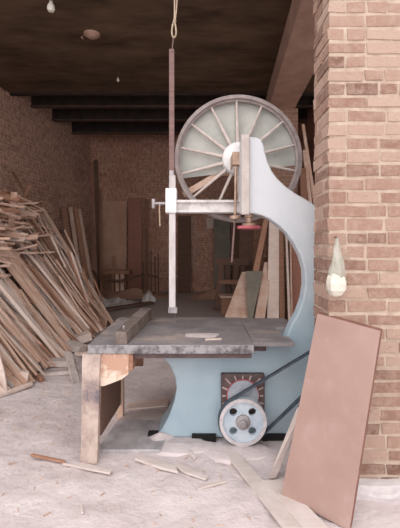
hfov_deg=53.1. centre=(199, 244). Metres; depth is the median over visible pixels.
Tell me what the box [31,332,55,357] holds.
batten
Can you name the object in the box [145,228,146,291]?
rod
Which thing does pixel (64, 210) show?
wood board
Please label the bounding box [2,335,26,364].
batten
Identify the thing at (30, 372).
batten
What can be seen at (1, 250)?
batten
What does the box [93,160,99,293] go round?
wood board
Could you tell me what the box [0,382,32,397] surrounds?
stick
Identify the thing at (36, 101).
beam
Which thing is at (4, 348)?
batten
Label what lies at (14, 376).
batten
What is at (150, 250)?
rod
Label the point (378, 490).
trim
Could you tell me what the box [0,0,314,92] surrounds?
ceiling
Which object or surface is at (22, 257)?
batten
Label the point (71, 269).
wood splinter
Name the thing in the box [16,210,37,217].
wood offcut
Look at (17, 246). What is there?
batten
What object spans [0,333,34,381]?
batten
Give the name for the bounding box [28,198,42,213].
wood offcut
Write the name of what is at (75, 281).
wood splinter
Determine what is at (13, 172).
pole
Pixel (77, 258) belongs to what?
wood splinter
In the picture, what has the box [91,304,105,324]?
batten
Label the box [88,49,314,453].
saw
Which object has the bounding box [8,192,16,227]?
wood offcut
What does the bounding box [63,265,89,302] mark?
wood splinter
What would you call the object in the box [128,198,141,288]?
sheet
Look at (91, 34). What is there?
ceiling rose
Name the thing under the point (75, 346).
wood offcut
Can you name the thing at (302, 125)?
pole
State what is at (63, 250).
batten
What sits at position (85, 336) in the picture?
wood offcut
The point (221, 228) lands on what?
sheet
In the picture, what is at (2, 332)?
batten
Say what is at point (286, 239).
stick
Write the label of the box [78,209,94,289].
wood board
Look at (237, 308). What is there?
wood board
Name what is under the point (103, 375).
trestle
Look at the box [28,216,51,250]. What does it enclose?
wood splinter
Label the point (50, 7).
hanging bulb
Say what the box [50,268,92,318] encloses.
batten
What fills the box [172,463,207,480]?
stick
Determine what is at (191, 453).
stick
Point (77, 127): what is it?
beam
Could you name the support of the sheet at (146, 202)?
on the floor
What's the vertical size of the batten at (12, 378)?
1.408 m
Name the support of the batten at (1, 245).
on the floor
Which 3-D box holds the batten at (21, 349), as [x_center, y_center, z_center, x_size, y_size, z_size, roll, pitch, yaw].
[-2.770,0.404,4.570,2.122,2.119,0.038,0,0,6]
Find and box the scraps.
[0,214,90,387]
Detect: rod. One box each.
[142,262,143,292]
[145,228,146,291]
[150,250,151,292]
[154,256,155,294]
[157,253,158,294]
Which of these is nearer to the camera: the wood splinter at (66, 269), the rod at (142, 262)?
the wood splinter at (66, 269)
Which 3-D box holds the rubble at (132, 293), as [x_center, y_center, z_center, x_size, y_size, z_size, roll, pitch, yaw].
[-2.082,1.370,11.605,2.471,0.240,1.449,0,0,0]
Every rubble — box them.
[97,288,167,298]
[188,288,224,299]
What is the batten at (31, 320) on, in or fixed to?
on the floor
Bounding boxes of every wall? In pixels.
[0,87,89,281]
[90,134,266,291]
[298,108,314,203]
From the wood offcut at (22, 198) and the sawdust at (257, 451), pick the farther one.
the wood offcut at (22, 198)
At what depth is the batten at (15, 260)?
5.81 m
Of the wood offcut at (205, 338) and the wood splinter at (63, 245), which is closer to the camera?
the wood offcut at (205, 338)
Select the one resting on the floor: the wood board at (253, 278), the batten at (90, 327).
the wood board at (253, 278)
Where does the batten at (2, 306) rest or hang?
on the batten at (10, 308)
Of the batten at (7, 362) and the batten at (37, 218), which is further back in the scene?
the batten at (37, 218)
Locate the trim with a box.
[356,478,399,501]
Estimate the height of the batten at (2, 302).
1.684 m
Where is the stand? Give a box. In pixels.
[103,256,131,291]
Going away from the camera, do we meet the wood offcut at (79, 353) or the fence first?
the fence
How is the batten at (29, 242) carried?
on the floor
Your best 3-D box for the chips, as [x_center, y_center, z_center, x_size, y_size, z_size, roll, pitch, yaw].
[-0.774,1.479,3.898,3.004,0.036,3.721,0,0,0]
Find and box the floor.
[0,292,399,527]
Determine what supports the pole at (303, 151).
on the floor
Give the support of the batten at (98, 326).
on the floor
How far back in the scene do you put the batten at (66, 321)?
5.97 m
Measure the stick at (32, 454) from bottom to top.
0.014 m
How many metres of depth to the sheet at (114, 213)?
12.44 m
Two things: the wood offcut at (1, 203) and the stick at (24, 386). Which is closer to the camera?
the stick at (24, 386)
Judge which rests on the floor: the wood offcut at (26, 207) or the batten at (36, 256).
the batten at (36, 256)
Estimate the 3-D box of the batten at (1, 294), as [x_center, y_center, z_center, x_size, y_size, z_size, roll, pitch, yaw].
[-2.732,0.378,5.099,1.922,2.179,0.086,0,0,-5]
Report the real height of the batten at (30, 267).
1.048 m
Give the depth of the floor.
2.56 m
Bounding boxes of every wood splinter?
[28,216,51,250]
[36,243,72,296]
[42,256,83,304]
[50,235,65,267]
[55,259,81,295]
[58,276,78,307]
[61,250,76,278]
[62,244,70,262]
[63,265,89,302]
[64,230,79,260]
[67,251,89,307]
[68,278,99,321]
[70,252,88,302]
[73,275,106,321]
[74,280,95,307]
[76,255,82,273]
[82,269,93,300]
[82,275,98,299]
[93,279,103,300]
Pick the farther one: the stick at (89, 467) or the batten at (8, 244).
the batten at (8, 244)
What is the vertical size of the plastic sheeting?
0.229 m
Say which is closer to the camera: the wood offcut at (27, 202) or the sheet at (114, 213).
the wood offcut at (27, 202)
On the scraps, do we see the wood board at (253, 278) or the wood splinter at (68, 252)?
the wood splinter at (68, 252)
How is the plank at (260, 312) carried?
on the floor
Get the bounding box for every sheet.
[92,201,126,292]
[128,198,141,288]
[144,199,148,289]
[178,216,190,291]
[206,218,213,228]
[214,218,229,292]
[232,214,245,278]
[281,312,382,527]
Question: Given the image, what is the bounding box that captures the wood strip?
[0,354,7,392]
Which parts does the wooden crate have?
lid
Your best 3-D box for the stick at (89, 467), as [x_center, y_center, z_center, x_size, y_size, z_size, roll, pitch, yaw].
[-0.742,1.467,2.643,0.365,0.014,0.052,0,0,18]
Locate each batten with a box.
[0,221,98,332]
[0,236,80,333]
[0,240,43,296]
[0,244,69,338]
[0,249,52,327]
[0,251,69,341]
[0,269,41,340]
[0,279,63,357]
[0,284,60,357]
[0,290,64,354]
[0,291,25,320]
[0,296,50,356]
[0,297,39,347]
[0,303,41,344]
[0,305,48,368]
[0,315,39,361]
[0,320,40,370]
[0,325,45,375]
[0,327,37,374]
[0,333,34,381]
[0,341,32,374]
[0,344,31,375]
[0,345,20,371]
[0,349,27,383]
[1,262,48,322]
[1,268,68,350]
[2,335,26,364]
[3,362,13,375]
[3,370,18,385]
[4,223,88,328]
[6,279,58,344]
[6,375,22,386]
[6,377,14,387]
[8,244,79,334]
[11,282,78,341]
[12,245,29,264]
[14,242,35,270]
[14,322,55,366]
[15,225,92,336]
[15,312,65,357]
[16,214,98,323]
[18,225,63,286]
[19,289,64,355]
[20,247,85,330]
[20,269,73,336]
[25,208,107,319]
[25,219,83,302]
[25,246,94,333]
[26,204,96,301]
[26,229,60,276]
[27,216,104,327]
[28,257,91,336]
[28,265,83,331]
[29,242,92,333]
[30,314,70,350]
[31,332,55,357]
[32,240,102,331]
[32,280,75,336]
[35,285,71,327]
[37,216,101,326]
[40,207,112,323]
[40,214,92,307]
[42,213,98,304]
[46,267,95,334]
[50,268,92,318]
[55,307,88,343]
[65,282,99,332]
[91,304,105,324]
[156,275,177,277]
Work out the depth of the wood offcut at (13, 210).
5.69 m
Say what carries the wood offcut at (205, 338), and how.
on the saw
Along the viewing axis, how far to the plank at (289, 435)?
2.56 m
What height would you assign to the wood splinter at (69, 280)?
0.749 m
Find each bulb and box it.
[47,0,54,12]
[326,236,348,296]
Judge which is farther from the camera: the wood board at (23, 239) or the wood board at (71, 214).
the wood board at (71, 214)
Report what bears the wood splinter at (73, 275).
on the batten
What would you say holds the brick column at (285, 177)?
on the floor
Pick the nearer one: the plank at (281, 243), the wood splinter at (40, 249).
the wood splinter at (40, 249)
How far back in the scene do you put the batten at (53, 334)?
5.34 m
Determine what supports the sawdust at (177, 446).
on the floor
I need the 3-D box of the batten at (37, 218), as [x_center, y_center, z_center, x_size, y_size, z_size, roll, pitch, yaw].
[-2.432,0.297,7.351,1.602,2.294,0.055,0,0,-7]
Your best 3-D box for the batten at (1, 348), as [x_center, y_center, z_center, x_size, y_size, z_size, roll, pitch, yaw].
[-2.615,0.567,4.331,1.617,1.739,0.059,0,0,10]
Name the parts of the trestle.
leg, panel, leg, rail, rail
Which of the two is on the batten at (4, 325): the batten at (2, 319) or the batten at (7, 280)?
the batten at (2, 319)
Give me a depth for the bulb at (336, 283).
2.29 m
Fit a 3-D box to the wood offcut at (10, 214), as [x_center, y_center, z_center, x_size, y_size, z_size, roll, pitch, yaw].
[-2.776,-0.461,5.704,0.059,0.188,0.451,0,0,38]
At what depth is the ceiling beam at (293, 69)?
5.98 m
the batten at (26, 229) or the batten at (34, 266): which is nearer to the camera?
the batten at (34, 266)
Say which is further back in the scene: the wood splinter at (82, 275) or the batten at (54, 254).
the wood splinter at (82, 275)
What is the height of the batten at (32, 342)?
1.931 m
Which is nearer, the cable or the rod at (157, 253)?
the rod at (157, 253)
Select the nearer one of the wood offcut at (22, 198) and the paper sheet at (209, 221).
the wood offcut at (22, 198)
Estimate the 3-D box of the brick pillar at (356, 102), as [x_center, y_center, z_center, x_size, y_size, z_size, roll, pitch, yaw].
[1.255,-0.805,2.546,0.990,4.650,0.307,0,0,0]
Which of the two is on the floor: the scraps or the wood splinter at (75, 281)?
the scraps
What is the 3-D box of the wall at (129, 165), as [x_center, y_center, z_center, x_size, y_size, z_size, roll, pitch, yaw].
[-0.400,-1.105,12.746,7.200,5.250,0.308,0,0,0]
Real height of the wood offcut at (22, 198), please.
0.259 m
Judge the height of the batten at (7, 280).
1.010 m
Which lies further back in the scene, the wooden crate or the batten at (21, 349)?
the wooden crate
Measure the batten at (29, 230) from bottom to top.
1.945 m
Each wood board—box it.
[1,236,25,242]
[25,234,38,240]
[61,208,73,254]
[69,207,80,263]
[74,207,88,279]
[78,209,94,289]
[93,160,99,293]
[99,189,102,292]
[119,411,164,419]
[126,398,167,410]
[224,272,260,317]
[238,229,253,279]
[246,271,262,317]
[291,245,301,312]
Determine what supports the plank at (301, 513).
on the floor
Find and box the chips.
[0,372,281,527]
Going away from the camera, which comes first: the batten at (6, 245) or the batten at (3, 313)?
the batten at (3, 313)
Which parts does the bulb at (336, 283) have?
bulb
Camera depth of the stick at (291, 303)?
7.60 m
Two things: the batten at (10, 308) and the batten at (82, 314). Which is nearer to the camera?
the batten at (10, 308)
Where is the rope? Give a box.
[171,0,177,51]
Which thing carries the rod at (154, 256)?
on the floor
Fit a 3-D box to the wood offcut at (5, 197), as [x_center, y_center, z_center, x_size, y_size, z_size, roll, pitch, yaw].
[-3.021,-0.720,5.809,0.844,0.217,0.078,0,0,4]
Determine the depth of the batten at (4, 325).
4.59 m
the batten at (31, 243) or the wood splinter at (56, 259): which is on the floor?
the batten at (31, 243)
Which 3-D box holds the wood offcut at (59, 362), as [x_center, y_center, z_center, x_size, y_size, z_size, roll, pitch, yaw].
[-1.700,1.427,4.857,0.344,0.094,0.161,0,0,-5]
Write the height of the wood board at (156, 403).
0.016 m
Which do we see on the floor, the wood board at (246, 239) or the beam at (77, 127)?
the wood board at (246, 239)
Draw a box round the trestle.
[80,352,142,463]
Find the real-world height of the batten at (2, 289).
1.854 m
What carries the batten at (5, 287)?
on the floor
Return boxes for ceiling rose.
[81,30,99,39]
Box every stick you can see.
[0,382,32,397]
[30,453,65,462]
[62,463,111,474]
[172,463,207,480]
[187,449,196,458]
[196,479,226,489]
[285,236,290,320]
[289,242,292,315]
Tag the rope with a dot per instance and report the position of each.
(175, 13)
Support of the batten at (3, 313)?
on the floor
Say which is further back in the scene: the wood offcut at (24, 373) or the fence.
the wood offcut at (24, 373)
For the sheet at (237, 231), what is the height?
2.439 m
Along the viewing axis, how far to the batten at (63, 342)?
5.39 m
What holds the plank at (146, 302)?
on the floor
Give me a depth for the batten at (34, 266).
6.24 m
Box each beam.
[10,93,313,95]
[30,96,313,107]
[51,108,307,121]
[71,122,185,133]
[266,0,314,108]
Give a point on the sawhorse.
(223, 263)
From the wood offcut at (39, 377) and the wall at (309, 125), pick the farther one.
the wall at (309, 125)
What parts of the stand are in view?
leg, leg, leg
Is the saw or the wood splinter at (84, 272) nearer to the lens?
the saw
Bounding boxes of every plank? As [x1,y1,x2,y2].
[64,351,79,383]
[106,301,153,310]
[134,455,177,473]
[224,449,301,527]
[253,219,267,270]
[254,262,269,317]
[262,479,328,527]
[267,221,278,317]
[268,405,298,478]
[279,229,284,318]
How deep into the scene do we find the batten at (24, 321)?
5.07 m
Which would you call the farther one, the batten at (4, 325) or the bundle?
the bundle
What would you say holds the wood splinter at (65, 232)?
on the batten at (46, 215)
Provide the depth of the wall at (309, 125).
9.86 m
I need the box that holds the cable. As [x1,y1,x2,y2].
[92,269,157,281]
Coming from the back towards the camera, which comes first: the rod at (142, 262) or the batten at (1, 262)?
the rod at (142, 262)
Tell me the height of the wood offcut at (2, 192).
0.235 m
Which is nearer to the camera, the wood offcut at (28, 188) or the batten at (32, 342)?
the batten at (32, 342)
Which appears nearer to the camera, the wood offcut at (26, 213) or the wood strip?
the wood strip
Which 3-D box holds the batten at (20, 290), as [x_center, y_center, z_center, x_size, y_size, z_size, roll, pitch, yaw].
[-2.076,1.029,5.266,0.728,0.868,0.037,0,0,17]
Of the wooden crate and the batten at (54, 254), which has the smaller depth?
the batten at (54, 254)
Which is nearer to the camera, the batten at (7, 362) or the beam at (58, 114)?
the batten at (7, 362)
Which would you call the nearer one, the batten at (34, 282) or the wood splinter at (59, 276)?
the batten at (34, 282)
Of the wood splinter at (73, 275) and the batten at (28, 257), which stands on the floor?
the batten at (28, 257)
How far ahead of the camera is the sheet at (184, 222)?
12.46 m
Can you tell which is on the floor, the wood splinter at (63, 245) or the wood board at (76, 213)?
the wood board at (76, 213)
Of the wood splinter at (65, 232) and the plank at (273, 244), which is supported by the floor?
the plank at (273, 244)
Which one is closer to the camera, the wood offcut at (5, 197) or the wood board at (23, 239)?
the wood offcut at (5, 197)
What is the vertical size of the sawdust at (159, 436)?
0.080 m
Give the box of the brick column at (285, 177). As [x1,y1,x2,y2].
[267,109,297,318]
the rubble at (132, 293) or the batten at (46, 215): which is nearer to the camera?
the batten at (46, 215)
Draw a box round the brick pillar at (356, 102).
[313,0,399,478]
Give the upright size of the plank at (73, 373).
0.270 m
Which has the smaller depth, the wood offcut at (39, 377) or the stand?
the wood offcut at (39, 377)
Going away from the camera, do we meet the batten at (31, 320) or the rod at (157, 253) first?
the batten at (31, 320)
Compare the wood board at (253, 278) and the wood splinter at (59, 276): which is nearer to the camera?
the wood splinter at (59, 276)
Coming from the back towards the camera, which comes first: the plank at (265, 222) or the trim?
the plank at (265, 222)
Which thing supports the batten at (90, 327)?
on the scraps
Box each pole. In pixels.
[12,171,48,232]
[300,168,307,200]
[301,124,314,205]
[302,150,311,202]
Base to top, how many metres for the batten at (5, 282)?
1.645 m
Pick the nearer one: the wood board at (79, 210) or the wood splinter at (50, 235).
the wood splinter at (50, 235)
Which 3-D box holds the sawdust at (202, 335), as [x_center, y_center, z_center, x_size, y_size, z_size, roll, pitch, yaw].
[0.017,0.695,3.039,0.306,0.026,0.175,0,0,0]
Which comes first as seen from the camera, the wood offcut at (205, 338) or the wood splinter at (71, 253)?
the wood offcut at (205, 338)
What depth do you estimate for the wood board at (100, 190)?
12.16 m
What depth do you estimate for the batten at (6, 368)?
4.12 m
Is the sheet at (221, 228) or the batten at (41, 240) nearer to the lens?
the batten at (41, 240)
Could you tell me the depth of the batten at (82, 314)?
6.37 m
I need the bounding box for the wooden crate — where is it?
[219,294,232,314]
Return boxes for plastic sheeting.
[98,295,139,307]
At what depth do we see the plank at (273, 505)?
2.35 m
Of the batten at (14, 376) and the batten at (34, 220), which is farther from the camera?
the batten at (34, 220)
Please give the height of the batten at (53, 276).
1.695 m
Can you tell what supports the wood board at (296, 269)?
on the floor
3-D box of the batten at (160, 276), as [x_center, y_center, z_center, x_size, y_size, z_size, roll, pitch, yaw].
[-0.859,0.984,12.530,1.094,0.060,0.140,0,0,0]
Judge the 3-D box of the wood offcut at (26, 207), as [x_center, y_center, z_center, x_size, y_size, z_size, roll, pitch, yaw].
[-2.795,-0.590,6.515,0.450,0.263,0.041,0,0,17]
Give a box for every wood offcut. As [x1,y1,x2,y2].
[0,190,26,202]
[0,194,20,201]
[0,202,24,208]
[0,207,19,212]
[0,209,20,219]
[3,189,32,201]
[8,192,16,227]
[16,202,38,204]
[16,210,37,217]
[17,202,39,215]
[19,184,31,205]
[20,370,28,380]
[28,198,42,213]
[32,372,44,381]
[41,367,77,376]
[46,357,75,366]
[65,340,86,352]
[75,330,91,342]
[75,351,87,355]
[205,338,221,339]
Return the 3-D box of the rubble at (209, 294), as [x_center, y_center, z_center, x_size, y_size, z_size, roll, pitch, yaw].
[0.339,1.355,11.347,1.441,0.270,1.200,0,0,0]
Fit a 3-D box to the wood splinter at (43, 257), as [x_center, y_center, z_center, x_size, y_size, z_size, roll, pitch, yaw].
[-2.215,0.590,6.480,0.652,0.830,0.044,0,0,-22]
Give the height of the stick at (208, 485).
0.012 m
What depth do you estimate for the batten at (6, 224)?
6.24 m
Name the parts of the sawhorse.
leg, leg, leg, leg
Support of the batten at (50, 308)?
on the floor
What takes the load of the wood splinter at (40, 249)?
on the scraps
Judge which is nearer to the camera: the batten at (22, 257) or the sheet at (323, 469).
the sheet at (323, 469)
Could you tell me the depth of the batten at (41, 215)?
7.15 m
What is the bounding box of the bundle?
[141,290,155,302]
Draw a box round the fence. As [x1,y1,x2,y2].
[115,308,151,343]
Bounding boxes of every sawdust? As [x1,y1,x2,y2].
[150,432,174,440]
[157,437,215,456]
[185,333,218,337]
[204,440,273,464]
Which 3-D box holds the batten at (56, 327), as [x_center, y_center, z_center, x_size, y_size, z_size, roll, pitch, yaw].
[-2.422,0.610,5.580,1.416,1.722,0.097,0,0,4]
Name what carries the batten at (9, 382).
on the floor
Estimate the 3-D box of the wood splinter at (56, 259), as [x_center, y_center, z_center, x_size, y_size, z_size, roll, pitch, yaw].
[-2.166,0.550,6.609,0.427,0.636,0.036,0,0,-17]
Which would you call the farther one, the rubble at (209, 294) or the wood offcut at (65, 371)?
the rubble at (209, 294)
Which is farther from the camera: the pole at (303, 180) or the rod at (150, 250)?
the rod at (150, 250)
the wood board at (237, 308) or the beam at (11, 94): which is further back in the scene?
the beam at (11, 94)
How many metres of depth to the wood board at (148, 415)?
3.40 m
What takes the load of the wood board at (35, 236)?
on the scraps
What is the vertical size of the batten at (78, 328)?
1.093 m
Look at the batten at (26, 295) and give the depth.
5.61 m
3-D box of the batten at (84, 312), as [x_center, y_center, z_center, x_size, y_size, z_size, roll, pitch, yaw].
[-1.975,1.035,6.661,0.615,0.858,0.093,0,0,-6]
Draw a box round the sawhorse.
[214,258,247,310]
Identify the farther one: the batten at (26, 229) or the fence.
the batten at (26, 229)
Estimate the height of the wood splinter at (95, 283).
0.391 m
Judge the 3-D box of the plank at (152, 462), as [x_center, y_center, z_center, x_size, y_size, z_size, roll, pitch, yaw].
[-0.283,1.465,2.675,0.347,0.018,0.067,0,0,30]
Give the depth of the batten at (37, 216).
6.89 m
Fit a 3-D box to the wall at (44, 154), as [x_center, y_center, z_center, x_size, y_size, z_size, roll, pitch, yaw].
[-4.159,-1.105,7.500,0.298,5.250,10.293,0,0,6]

